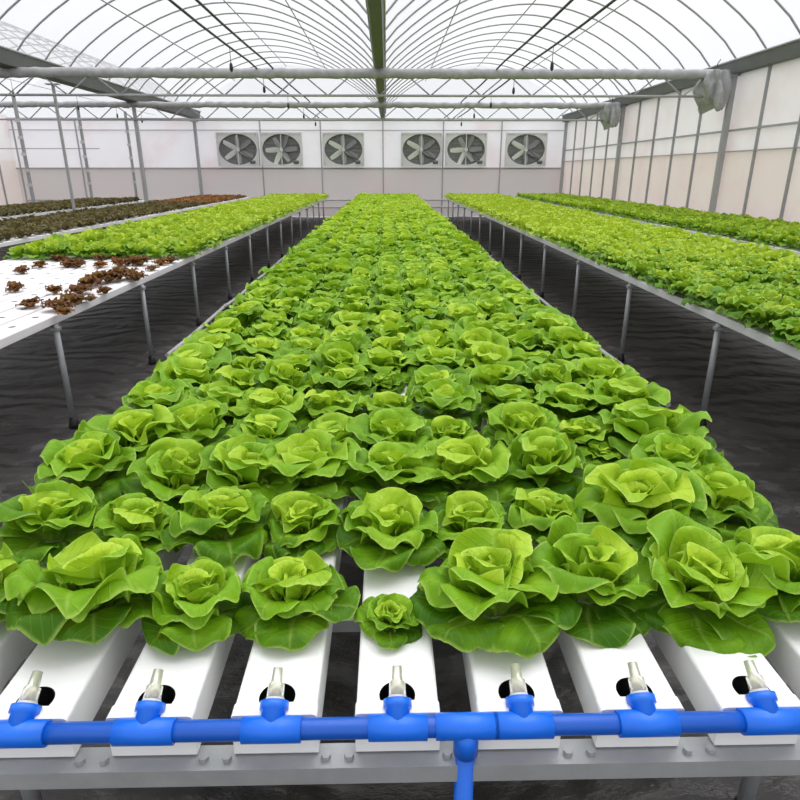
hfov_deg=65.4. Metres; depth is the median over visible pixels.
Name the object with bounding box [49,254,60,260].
lettuce
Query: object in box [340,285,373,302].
lettuce
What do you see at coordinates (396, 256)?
lettuce
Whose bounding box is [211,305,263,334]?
lettuce
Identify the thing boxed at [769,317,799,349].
lettuce
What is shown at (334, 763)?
frame
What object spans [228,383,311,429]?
lettuce
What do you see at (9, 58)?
gutter
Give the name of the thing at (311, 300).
lettuce
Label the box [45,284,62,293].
lettuce
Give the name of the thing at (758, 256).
lettuce
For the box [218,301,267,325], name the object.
lettuce
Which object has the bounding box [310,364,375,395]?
lettuce
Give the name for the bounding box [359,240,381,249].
lettuce
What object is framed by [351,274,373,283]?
lettuce
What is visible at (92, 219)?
lettuce
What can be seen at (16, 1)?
hoop
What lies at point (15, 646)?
channel
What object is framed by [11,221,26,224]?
lettuce
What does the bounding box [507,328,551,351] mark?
lettuce
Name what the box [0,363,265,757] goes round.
channel
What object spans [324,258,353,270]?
lettuce
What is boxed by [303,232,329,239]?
lettuce
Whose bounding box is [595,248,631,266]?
lettuce
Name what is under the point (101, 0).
purlin
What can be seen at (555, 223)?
crop
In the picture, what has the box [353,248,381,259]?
lettuce
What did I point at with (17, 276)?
channel
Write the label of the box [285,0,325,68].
purlin
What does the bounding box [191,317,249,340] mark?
lettuce
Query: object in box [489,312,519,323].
lettuce
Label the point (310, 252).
lettuce
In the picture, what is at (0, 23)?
hoop
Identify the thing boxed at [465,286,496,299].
lettuce
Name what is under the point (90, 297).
lettuce
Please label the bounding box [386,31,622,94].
hoop
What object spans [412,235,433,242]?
lettuce
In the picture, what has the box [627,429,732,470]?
lettuce
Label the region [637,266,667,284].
lettuce
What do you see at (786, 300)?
lettuce
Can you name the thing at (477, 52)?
hoop
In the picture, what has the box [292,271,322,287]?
lettuce
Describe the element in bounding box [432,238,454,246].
lettuce
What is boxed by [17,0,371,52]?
hoop
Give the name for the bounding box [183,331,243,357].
lettuce
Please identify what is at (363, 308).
lettuce
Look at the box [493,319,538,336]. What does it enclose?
lettuce
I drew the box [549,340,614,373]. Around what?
lettuce
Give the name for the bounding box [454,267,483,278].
lettuce
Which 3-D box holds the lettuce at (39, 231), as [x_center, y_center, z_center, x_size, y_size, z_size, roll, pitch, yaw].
[-5.087,-2.366,8.755,0.185,0.090,0.219,5,21,13]
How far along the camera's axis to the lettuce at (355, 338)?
2.85 m
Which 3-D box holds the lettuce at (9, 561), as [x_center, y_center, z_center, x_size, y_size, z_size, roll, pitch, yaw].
[-0.821,0.367,1.229,0.263,0.144,0.259,18,27,40]
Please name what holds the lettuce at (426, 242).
on the channel at (599, 676)
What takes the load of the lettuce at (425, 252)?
on the channel at (599, 676)
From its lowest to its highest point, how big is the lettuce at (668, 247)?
0.176 m
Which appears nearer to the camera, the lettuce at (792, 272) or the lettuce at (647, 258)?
the lettuce at (792, 272)
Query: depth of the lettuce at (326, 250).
5.84 m
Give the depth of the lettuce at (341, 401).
2.13 m
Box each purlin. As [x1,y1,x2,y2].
[1,32,92,65]
[101,0,234,80]
[223,0,286,66]
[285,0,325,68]
[425,0,460,80]
[477,0,535,66]
[531,0,628,68]
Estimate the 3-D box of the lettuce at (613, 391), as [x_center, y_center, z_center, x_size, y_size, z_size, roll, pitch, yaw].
[0.797,0.000,2.196,0.322,0.152,0.335,12,23,29]
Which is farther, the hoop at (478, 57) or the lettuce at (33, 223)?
the hoop at (478, 57)
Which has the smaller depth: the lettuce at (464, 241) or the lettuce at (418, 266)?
the lettuce at (418, 266)
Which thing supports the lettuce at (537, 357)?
on the channel at (712, 681)
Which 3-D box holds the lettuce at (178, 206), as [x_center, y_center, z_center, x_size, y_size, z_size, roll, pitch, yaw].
[-5.193,-4.538,14.636,0.267,0.125,0.215,6,21,16]
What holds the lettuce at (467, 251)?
on the channel at (785, 657)
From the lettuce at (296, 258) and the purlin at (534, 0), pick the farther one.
the purlin at (534, 0)
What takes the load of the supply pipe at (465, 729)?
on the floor
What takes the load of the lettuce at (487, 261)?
on the channel at (785, 657)
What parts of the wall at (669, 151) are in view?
post, post, post, post, post, post, post, rail, rail, post, post, post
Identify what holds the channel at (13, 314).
on the frame at (73, 420)
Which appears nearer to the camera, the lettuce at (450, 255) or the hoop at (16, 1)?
the lettuce at (450, 255)
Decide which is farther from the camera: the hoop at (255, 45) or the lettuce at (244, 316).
the hoop at (255, 45)
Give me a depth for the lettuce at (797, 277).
4.34 m
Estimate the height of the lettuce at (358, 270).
0.167 m
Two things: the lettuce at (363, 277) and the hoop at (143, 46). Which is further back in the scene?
the hoop at (143, 46)
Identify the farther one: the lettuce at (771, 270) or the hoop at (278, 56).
the hoop at (278, 56)
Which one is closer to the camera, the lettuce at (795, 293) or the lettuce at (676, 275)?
the lettuce at (795, 293)
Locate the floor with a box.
[0,217,799,799]
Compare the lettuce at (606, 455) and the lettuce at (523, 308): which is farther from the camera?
the lettuce at (523, 308)
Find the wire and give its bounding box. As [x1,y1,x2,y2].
[5,78,152,114]
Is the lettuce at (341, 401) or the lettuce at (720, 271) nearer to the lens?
the lettuce at (341, 401)
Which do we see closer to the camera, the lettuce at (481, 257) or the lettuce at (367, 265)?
the lettuce at (367, 265)
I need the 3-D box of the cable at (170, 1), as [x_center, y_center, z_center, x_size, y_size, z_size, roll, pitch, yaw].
[-2.631,-6.731,13.297,0.032,0.058,17.700,0,20,-1]
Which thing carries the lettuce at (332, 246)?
on the channel at (77, 677)
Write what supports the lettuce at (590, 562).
on the channel at (599, 676)
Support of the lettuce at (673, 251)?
on the channel
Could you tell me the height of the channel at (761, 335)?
0.052 m
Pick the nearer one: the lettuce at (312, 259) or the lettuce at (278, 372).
the lettuce at (278, 372)
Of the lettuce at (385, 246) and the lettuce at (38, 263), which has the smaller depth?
the lettuce at (38, 263)
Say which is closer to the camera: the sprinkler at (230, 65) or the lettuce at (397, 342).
the lettuce at (397, 342)
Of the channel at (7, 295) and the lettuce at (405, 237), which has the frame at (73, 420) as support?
the channel at (7, 295)
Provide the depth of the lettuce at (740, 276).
4.54 m
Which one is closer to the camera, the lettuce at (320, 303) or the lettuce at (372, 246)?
the lettuce at (320, 303)
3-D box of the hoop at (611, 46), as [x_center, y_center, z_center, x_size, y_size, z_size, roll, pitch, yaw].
[2.849,-8.294,14.856,6.642,1.575,0.034,0,20,-1]
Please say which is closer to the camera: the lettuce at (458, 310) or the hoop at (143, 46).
the lettuce at (458, 310)
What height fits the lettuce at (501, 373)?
0.146 m
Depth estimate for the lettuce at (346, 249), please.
6.13 m
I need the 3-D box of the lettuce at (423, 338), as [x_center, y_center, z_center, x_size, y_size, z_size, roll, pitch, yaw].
[0.136,-0.230,2.846,0.320,0.163,0.268,-2,20,-6]
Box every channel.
[0,197,247,246]
[0,198,327,348]
[0,200,143,219]
[0,252,178,325]
[0,254,45,265]
[0,254,152,312]
[0,255,75,277]
[0,255,126,301]
[0,256,92,284]
[0,256,111,292]
[0,257,48,271]
[0,336,253,690]
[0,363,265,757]
[105,430,301,755]
[231,306,369,753]
[355,383,439,751]
[445,197,799,359]
[462,614,562,748]
[478,403,684,746]
[519,197,799,256]
[558,424,799,744]
[621,455,799,699]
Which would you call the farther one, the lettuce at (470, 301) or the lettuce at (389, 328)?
the lettuce at (470, 301)
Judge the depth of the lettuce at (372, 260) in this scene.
5.38 m
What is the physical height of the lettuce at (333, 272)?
0.134 m
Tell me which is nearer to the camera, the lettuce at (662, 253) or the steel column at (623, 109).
the lettuce at (662, 253)
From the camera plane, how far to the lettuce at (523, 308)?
3.53 m
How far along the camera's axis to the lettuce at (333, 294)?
4.01 m
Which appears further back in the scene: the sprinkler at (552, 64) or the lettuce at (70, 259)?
the sprinkler at (552, 64)
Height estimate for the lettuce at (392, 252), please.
0.136 m
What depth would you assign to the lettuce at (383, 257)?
5.43 m
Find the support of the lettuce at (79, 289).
on the channel at (16, 330)
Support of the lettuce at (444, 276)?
on the channel at (599, 676)
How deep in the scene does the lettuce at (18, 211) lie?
12.76 m
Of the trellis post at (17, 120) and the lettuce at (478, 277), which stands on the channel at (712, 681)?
the lettuce at (478, 277)
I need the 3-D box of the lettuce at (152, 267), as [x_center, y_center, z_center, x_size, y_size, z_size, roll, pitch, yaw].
[-2.216,-1.185,5.577,0.120,0.053,0.132,15,25,35]
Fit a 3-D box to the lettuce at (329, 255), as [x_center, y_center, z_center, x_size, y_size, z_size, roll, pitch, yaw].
[-0.696,-1.258,5.674,0.325,0.151,0.346,-12,23,-29]
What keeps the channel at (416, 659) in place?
on the frame at (334, 763)
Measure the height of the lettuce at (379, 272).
0.169 m
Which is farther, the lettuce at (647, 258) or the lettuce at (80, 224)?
the lettuce at (80, 224)
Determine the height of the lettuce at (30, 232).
0.084 m
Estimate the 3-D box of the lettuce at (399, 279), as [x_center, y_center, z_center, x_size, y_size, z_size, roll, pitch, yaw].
[-0.095,-0.830,4.510,0.273,0.150,0.299,5,21,13]
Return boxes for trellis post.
[11,96,35,202]
[76,108,93,197]
[124,111,137,196]
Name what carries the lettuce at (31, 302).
on the channel at (13, 314)
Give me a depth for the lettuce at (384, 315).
3.35 m
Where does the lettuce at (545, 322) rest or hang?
on the channel at (785, 657)
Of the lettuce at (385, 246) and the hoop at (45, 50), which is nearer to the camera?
the lettuce at (385, 246)
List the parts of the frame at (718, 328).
leg, leg, leg, leg, leg, leg, leg, leg, leg, leg, rail, leg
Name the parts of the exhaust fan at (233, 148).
blade, blade, blade, blade, blade, blade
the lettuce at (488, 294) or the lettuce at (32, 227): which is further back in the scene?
the lettuce at (32, 227)
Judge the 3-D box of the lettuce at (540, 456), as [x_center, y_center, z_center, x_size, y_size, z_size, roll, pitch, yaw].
[0.403,0.169,1.730,0.310,0.153,0.286,-13,24,-32]
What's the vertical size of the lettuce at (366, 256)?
0.144 m
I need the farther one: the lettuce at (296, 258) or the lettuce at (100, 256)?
the lettuce at (100, 256)
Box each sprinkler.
[229,48,232,71]
[550,47,553,70]
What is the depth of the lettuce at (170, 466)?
1.64 m
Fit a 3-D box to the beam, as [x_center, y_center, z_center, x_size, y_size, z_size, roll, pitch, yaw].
[-0.336,-5.420,9.321,0.250,0.197,27.240,0,20,-1]
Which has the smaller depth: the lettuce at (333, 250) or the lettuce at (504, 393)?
the lettuce at (504, 393)
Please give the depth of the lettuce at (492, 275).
4.54 m
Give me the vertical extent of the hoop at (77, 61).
1.575 m
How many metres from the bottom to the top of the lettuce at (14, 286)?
0.081 m
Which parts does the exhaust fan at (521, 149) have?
blade, blade, blade, blade, blade, blade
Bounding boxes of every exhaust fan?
[215,132,259,165]
[259,132,302,165]
[322,132,363,165]
[401,132,441,165]
[445,133,486,165]
[504,133,547,165]
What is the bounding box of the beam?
[365,0,385,117]
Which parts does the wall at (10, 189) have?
wall post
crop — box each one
[1,197,141,208]
[3,193,328,259]
[91,201,204,213]
[149,194,245,204]
[312,192,467,250]
[444,193,799,262]
[515,192,799,247]
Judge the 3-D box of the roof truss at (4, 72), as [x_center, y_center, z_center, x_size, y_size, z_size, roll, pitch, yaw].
[-10.256,-5.745,11.224,6.515,0.484,0.185,0,20,-1]
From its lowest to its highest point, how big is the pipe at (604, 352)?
0.061 m
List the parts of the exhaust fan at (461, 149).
blade, blade, blade, blade, blade, blade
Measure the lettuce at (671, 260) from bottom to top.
0.139 m
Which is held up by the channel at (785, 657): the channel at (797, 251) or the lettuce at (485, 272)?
the lettuce at (485, 272)
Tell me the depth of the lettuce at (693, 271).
4.81 m
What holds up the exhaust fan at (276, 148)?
attached to the wall at (167, 147)
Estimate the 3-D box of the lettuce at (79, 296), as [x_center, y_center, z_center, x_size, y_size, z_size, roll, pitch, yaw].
[-2.171,-0.678,4.187,0.136,0.065,0.128,5,21,14]
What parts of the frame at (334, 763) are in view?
leg, leg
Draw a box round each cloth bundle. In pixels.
[599,99,620,129]
[692,59,731,115]
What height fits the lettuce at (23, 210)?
0.131 m
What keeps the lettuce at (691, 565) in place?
on the channel at (712, 681)
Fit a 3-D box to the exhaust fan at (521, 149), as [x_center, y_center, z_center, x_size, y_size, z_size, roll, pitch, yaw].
[4.549,-9.036,22.511,1.480,1.130,0.205,0,20,-1]
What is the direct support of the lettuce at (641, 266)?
on the channel at (761, 335)
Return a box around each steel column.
[45,83,75,209]
[132,107,147,201]
[190,121,202,194]
[559,122,567,193]
[611,105,627,199]
[708,74,740,212]
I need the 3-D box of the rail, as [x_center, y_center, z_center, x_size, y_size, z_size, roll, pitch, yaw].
[-10.882,-6.990,17.337,5.000,0.021,0.024,0,20,-1]
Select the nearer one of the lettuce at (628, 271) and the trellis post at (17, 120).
the lettuce at (628, 271)
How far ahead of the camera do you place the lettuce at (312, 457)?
1.67 m
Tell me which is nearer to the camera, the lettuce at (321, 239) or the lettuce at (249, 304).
the lettuce at (249, 304)
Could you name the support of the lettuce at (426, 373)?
on the channel at (488, 674)
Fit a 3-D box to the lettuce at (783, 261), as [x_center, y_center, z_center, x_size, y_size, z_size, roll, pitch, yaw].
[3.253,-1.119,5.271,0.297,0.138,0.298,-9,22,-24]
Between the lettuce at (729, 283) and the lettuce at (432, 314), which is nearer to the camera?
the lettuce at (432, 314)
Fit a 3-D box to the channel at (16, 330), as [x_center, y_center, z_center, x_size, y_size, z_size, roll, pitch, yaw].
[-2.376,-3.182,11.190,0.180,0.052,22.504,0,20,-1]
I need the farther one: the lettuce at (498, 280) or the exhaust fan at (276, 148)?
the exhaust fan at (276, 148)
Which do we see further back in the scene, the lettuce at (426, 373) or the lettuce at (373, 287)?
the lettuce at (373, 287)
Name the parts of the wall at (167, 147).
post, post, post, rail, rail, rail, post, post, post, post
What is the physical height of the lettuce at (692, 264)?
0.143 m
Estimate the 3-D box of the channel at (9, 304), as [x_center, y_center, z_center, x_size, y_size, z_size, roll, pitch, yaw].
[-2.780,-3.179,11.182,0.180,0.052,22.504,0,20,-1]
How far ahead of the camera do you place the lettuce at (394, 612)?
1.18 m
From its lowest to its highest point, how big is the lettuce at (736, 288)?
0.122 m
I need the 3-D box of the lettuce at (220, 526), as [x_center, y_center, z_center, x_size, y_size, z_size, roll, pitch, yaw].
[-0.426,0.282,1.470,0.252,0.148,0.289,3,20,7]
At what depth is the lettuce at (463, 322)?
3.08 m
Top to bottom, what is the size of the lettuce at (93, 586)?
0.184 m
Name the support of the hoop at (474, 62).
attached to the ceiling
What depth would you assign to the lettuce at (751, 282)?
4.35 m
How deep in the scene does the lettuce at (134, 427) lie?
1.87 m
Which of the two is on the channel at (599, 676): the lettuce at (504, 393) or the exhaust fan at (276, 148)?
the lettuce at (504, 393)
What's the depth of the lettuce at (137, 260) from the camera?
5.85 m
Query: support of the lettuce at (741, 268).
on the channel
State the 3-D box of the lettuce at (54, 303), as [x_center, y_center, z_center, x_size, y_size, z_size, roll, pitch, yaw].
[-2.171,-0.607,3.960,0.187,0.078,0.203,8,22,21]
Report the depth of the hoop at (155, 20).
13.66 m
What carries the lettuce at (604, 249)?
on the channel at (761, 335)
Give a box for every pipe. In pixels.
[0,660,799,799]
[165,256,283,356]
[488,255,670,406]
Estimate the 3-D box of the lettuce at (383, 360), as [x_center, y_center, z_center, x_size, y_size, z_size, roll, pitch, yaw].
[-0.047,-0.163,2.683,0.292,0.133,0.300,1,20,2]
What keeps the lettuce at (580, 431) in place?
on the channel at (712, 681)
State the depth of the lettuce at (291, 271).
4.67 m
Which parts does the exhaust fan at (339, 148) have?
blade, blade, blade, blade, blade, blade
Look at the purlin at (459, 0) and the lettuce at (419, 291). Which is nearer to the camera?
the lettuce at (419, 291)
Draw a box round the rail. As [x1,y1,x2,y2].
[0,148,98,148]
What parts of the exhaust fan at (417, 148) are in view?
blade, blade, blade, blade, blade, blade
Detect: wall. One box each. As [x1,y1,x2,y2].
[0,114,23,204]
[7,118,564,216]
[562,57,799,222]
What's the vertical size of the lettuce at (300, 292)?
0.146 m
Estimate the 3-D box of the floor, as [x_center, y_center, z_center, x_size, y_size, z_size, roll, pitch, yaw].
[-3.640,-2.145,10.479,19.850,0.030,27.300,0,20,-1]
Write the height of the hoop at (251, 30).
1.575 m
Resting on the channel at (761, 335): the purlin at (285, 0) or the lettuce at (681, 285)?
the lettuce at (681, 285)
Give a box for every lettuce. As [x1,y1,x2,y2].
[0,210,11,216]
[0,226,15,231]
[0,232,16,239]
[0,480,103,563]
[0,542,45,621]
[4,532,163,644]
[5,281,24,291]
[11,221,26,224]
[11,229,29,237]
[12,265,29,273]
[13,209,24,214]
[15,295,43,307]
[19,208,29,213]
[22,429,138,505]
[24,214,40,218]
[25,230,38,235]
[26,226,43,231]
[27,222,41,226]
[30,218,45,221]
[31,260,47,267]
[32,207,42,212]
[33,228,47,234]
[38,243,71,258]
[40,222,56,226]
[40,226,57,233]
[40,297,75,310]
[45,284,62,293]
[48,225,65,231]
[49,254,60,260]
[54,205,66,209]
[54,307,74,314]
[56,255,69,260]
[58,222,71,229]
[60,257,76,263]
[60,261,74,266]
[60,293,81,303]
[64,284,92,293]
[66,213,79,217]
[67,222,77,228]
[70,258,85,266]
[75,220,87,226]
[75,294,87,301]
[77,274,100,286]
[78,404,175,477]
[81,220,94,225]
[81,241,110,256]
[84,270,110,283]
[85,294,97,300]
[87,217,100,224]
[91,254,107,259]
[91,493,180,552]
[93,261,107,267]
[94,216,106,222]
[94,270,123,281]
[96,286,112,293]
[101,215,112,221]
[107,266,127,279]
[111,256,129,265]
[114,215,124,219]
[118,242,151,257]
[119,267,139,278]
[119,437,221,510]
[121,378,192,408]
[123,212,134,217]
[125,270,147,280]
[129,254,151,265]
[139,556,244,655]
[144,355,221,386]
[145,264,159,270]
[151,258,169,264]
[152,396,232,446]
[154,239,176,254]
[160,486,270,567]
[164,256,178,262]
[167,343,233,370]
[174,204,183,208]
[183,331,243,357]
[189,381,253,429]
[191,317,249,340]
[191,435,310,501]
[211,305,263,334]
[215,365,271,392]
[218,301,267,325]
[218,354,265,369]
[223,408,300,443]
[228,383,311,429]
[231,335,283,363]
[231,550,360,651]
[233,297,274,308]
[234,284,286,306]
[241,321,287,340]
[245,277,283,291]
[246,358,318,402]
[250,310,295,327]
[254,491,342,559]
[256,265,299,280]
[256,350,321,385]
[258,429,367,499]
[259,272,289,282]
[259,305,298,326]
[264,297,303,316]
[272,262,300,271]
[272,336,323,355]
[273,286,312,302]
[274,260,302,266]
[276,277,316,292]
[278,322,330,341]
[282,256,304,262]
[284,251,312,258]
[286,242,322,255]
[287,308,334,328]
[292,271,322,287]
[293,251,313,255]
[295,298,339,315]
[296,267,322,277]
[297,257,329,270]
[300,235,326,242]
[300,389,364,429]
[301,297,339,308]
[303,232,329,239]
[303,237,328,243]
[304,238,325,244]
[304,341,377,387]
[304,412,373,450]
[307,262,329,273]
[309,289,348,303]
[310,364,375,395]
[312,245,337,253]
[312,254,336,259]
[313,248,335,254]
[313,255,331,262]
[314,282,343,291]
[316,273,352,286]
[321,244,340,251]
[321,324,373,340]
[322,263,351,274]
[322,330,371,353]
[323,310,377,332]
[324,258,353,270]
[326,271,349,275]
[331,252,355,258]
[333,301,376,322]
[335,441,454,501]
[336,487,447,572]
[337,293,375,311]
[338,247,354,254]
[340,279,379,292]
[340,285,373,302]
[343,262,376,273]
[346,407,432,451]
[349,267,376,280]
[351,244,376,258]
[351,258,377,265]
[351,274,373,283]
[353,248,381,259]
[354,593,421,649]
[355,254,377,261]
[356,237,381,247]
[357,391,416,414]
[358,233,381,242]
[358,333,414,353]
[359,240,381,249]
[364,310,412,339]
[364,347,422,382]
[366,320,415,347]
[368,294,412,314]
[368,370,405,395]
[369,303,410,314]
[371,277,411,293]
[372,274,404,283]
[373,255,402,265]
[373,256,404,268]
[373,267,405,281]
[374,283,414,301]
[375,253,402,260]
[375,261,398,278]
[377,245,398,249]
[378,238,399,248]
[378,250,402,255]
[379,248,401,255]
[393,234,415,241]
[396,257,427,263]
[397,247,422,257]
[398,241,418,248]
[398,263,429,274]
[399,253,422,259]
[400,268,429,278]
[400,273,430,283]
[402,260,425,268]
[403,276,437,291]
[403,287,438,300]
[403,307,447,331]
[404,329,457,351]
[405,364,471,407]
[406,294,438,309]
[407,346,471,376]
[408,298,448,311]
[409,315,453,334]
[409,430,519,508]
[409,527,581,658]
[411,378,485,428]
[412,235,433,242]
[415,244,441,252]
[417,249,442,258]
[417,415,473,440]
[418,241,435,245]
[418,242,439,247]
[424,252,447,260]
[424,257,449,264]
[426,262,453,275]
[427,268,453,277]
[428,271,463,285]
[431,281,464,293]
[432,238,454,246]
[432,491,507,559]
[434,291,464,301]
[436,242,452,248]
[438,245,461,255]
[440,249,464,256]
[440,302,486,322]
[441,295,471,303]
[444,253,467,262]
[444,323,508,357]
[445,300,476,306]
[448,257,458,264]
[449,257,474,265]
[450,237,468,244]
[450,261,482,271]
[450,342,525,369]
[451,233,472,240]
[453,315,506,334]
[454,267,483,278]
[455,240,485,251]
[457,248,494,260]
[459,243,481,251]
[459,272,490,285]
[460,278,492,295]
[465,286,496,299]
[465,361,529,405]
[469,253,491,261]
[473,292,506,300]
[473,295,517,320]
[475,263,510,272]
[477,259,504,267]
[478,275,522,291]
[479,384,548,419]
[480,401,560,448]
[481,268,502,274]
[482,271,516,282]
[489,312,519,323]
[491,279,533,294]
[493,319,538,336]
[497,427,591,502]
[500,292,540,308]
[501,487,584,544]
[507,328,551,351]
[509,350,556,364]
[511,359,575,397]
[513,303,556,319]
[518,307,576,326]
[527,314,581,333]
[527,515,657,648]
[531,326,598,361]
[533,379,609,422]
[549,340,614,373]
[559,415,622,457]
[560,236,579,250]
[563,356,639,390]
[571,237,596,253]
[574,457,719,551]
[582,375,670,418]
[584,440,624,465]
[585,248,600,259]
[589,245,617,260]
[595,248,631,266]
[596,398,716,456]
[604,241,629,248]
[607,256,637,270]
[621,259,643,277]
[626,249,643,254]
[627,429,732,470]
[628,260,663,277]
[630,254,655,260]
[631,509,776,656]
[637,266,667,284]
[642,256,668,262]
[650,242,678,253]
[655,269,703,289]
[656,251,682,257]
[656,259,675,269]
[660,248,684,253]
[660,260,690,271]
[667,278,709,297]
[669,256,686,262]
[671,252,698,260]
[675,260,701,267]
[675,267,706,273]
[681,283,715,305]
[688,256,713,262]
[689,465,778,542]
[691,264,713,270]
[693,271,726,283]
[695,260,729,271]
[700,277,738,290]
[701,286,751,312]
[707,268,730,273]
[710,255,732,260]
[712,265,737,270]
[715,295,781,321]
[716,269,752,283]
[721,260,751,266]
[723,526,799,622]
[728,265,760,281]
[730,286,762,290]
[735,251,761,262]
[738,279,767,288]
[744,273,781,283]
[744,300,799,332]
[746,256,774,268]
[749,284,786,293]
[749,288,782,302]
[751,254,780,261]
[752,266,786,280]
[761,262,794,273]
[766,280,796,288]
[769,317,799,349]
[773,295,799,316]
[774,271,799,284]
[775,258,799,264]
[775,287,799,300]
[781,270,799,274]
[784,262,799,270]
[792,275,799,285]
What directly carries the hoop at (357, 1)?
attached to the ceiling
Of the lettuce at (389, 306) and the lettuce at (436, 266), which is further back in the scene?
the lettuce at (436, 266)
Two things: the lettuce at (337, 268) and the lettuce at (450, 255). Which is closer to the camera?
the lettuce at (337, 268)
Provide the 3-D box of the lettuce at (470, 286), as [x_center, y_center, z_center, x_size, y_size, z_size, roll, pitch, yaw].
[0.525,-0.755,4.303,0.282,0.154,0.348,-16,26,-37]
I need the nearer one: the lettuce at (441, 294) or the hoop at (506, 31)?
the lettuce at (441, 294)
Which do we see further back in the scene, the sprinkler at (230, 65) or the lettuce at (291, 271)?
the sprinkler at (230, 65)
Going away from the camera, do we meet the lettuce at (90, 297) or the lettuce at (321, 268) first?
the lettuce at (90, 297)
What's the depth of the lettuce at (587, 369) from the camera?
2.42 m
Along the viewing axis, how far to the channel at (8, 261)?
6.22 m
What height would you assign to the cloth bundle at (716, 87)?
0.934 m
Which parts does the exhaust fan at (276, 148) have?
blade, blade, blade, blade, blade, blade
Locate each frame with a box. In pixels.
[0,203,225,248]
[0,322,799,799]
[1,201,323,427]
[448,200,799,426]
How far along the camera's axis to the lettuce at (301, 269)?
4.66 m
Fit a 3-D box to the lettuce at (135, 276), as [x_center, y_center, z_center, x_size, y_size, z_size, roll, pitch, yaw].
[-2.119,-0.998,5.022,0.166,0.082,0.165,1,20,2]
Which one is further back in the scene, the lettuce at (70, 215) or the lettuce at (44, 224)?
the lettuce at (70, 215)
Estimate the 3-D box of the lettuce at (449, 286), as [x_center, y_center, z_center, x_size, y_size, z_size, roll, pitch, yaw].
[0.330,-0.737,4.263,0.265,0.143,0.328,-9,22,-24]
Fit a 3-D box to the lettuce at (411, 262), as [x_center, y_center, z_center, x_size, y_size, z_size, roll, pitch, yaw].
[0.106,-1.085,5.221,0.254,0.162,0.310,9,22,22]
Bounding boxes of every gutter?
[0,45,200,118]
[561,38,799,121]
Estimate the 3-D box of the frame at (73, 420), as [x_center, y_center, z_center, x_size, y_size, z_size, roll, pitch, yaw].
[-3.186,-2.829,11.304,1.848,0.688,22.500,0,20,-1]
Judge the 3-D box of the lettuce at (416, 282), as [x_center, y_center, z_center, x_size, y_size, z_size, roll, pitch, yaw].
[0.124,-0.762,4.273,0.289,0.166,0.326,-7,21,-17]
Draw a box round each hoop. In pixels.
[0,0,369,40]
[0,20,82,66]
[0,21,71,66]
[0,23,107,79]
[0,25,51,61]
[0,29,123,84]
[0,32,26,53]
[0,37,137,89]
[0,56,172,101]
[1,61,178,101]
[10,44,150,93]
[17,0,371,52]
[28,50,161,97]
[44,0,372,61]
[69,0,373,67]
[95,2,368,67]
[108,12,374,80]
[124,22,375,86]
[139,30,376,91]
[152,38,375,93]
[163,45,377,99]
[174,51,377,101]
[187,56,374,100]
[197,62,378,108]
[340,0,368,28]
[355,0,366,13]
[386,0,397,14]
[386,0,684,68]
[386,0,710,66]
[386,0,736,58]
[386,0,766,48]
[386,0,799,33]
[386,14,651,85]
[386,23,636,90]
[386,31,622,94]
[386,46,598,101]
[386,62,572,111]
[387,39,610,98]
[387,52,587,102]
[389,57,575,101]
[392,3,660,68]
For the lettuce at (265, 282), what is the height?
0.170 m
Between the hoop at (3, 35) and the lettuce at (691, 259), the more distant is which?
the hoop at (3, 35)
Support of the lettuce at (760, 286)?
on the channel
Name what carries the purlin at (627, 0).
attached to the ceiling
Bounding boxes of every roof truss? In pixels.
[0,67,14,95]
[0,101,133,119]
[9,67,378,96]
[131,101,381,120]
[379,68,737,97]
[382,101,621,120]
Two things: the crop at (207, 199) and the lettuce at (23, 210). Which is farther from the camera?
the crop at (207, 199)
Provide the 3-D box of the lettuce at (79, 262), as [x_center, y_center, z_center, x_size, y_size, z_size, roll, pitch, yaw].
[-2.977,-1.264,5.755,0.143,0.078,0.141,1,20,4]
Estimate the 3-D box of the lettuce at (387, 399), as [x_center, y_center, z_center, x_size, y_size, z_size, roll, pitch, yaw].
[-0.042,0.035,2.160,0.219,0.130,0.239,-10,22,-25]
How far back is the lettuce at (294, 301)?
3.75 m
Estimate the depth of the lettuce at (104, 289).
4.49 m
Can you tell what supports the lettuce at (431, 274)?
on the channel at (599, 676)
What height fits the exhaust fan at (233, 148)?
1.130 m
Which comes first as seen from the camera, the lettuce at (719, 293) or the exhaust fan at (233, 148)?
the lettuce at (719, 293)
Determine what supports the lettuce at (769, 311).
on the channel at (761, 335)
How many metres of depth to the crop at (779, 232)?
10.25 m
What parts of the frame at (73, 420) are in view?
leg, leg, rail, leg, leg, leg, leg, leg, leg, leg, leg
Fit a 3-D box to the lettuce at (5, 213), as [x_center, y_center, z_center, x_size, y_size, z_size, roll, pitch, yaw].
[-7.804,-3.674,12.279,0.271,0.132,0.269,-8,21,-20]
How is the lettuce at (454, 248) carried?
on the channel at (712, 681)
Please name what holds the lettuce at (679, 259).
on the channel
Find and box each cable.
[168,0,318,117]
[195,0,327,117]
[444,0,573,117]
[457,0,616,117]
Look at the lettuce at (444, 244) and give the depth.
6.36 m
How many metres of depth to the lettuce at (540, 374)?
2.41 m
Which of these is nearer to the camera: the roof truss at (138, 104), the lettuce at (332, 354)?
the lettuce at (332, 354)
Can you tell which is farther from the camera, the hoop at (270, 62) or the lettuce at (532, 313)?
the hoop at (270, 62)
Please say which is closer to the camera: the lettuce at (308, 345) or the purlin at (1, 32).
the lettuce at (308, 345)
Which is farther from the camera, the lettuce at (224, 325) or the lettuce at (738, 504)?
the lettuce at (224, 325)
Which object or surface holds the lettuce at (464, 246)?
on the channel at (785, 657)
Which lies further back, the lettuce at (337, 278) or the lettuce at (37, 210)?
the lettuce at (37, 210)
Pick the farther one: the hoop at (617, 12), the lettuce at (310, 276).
the hoop at (617, 12)
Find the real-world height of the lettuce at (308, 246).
0.184 m
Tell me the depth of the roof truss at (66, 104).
16.52 m

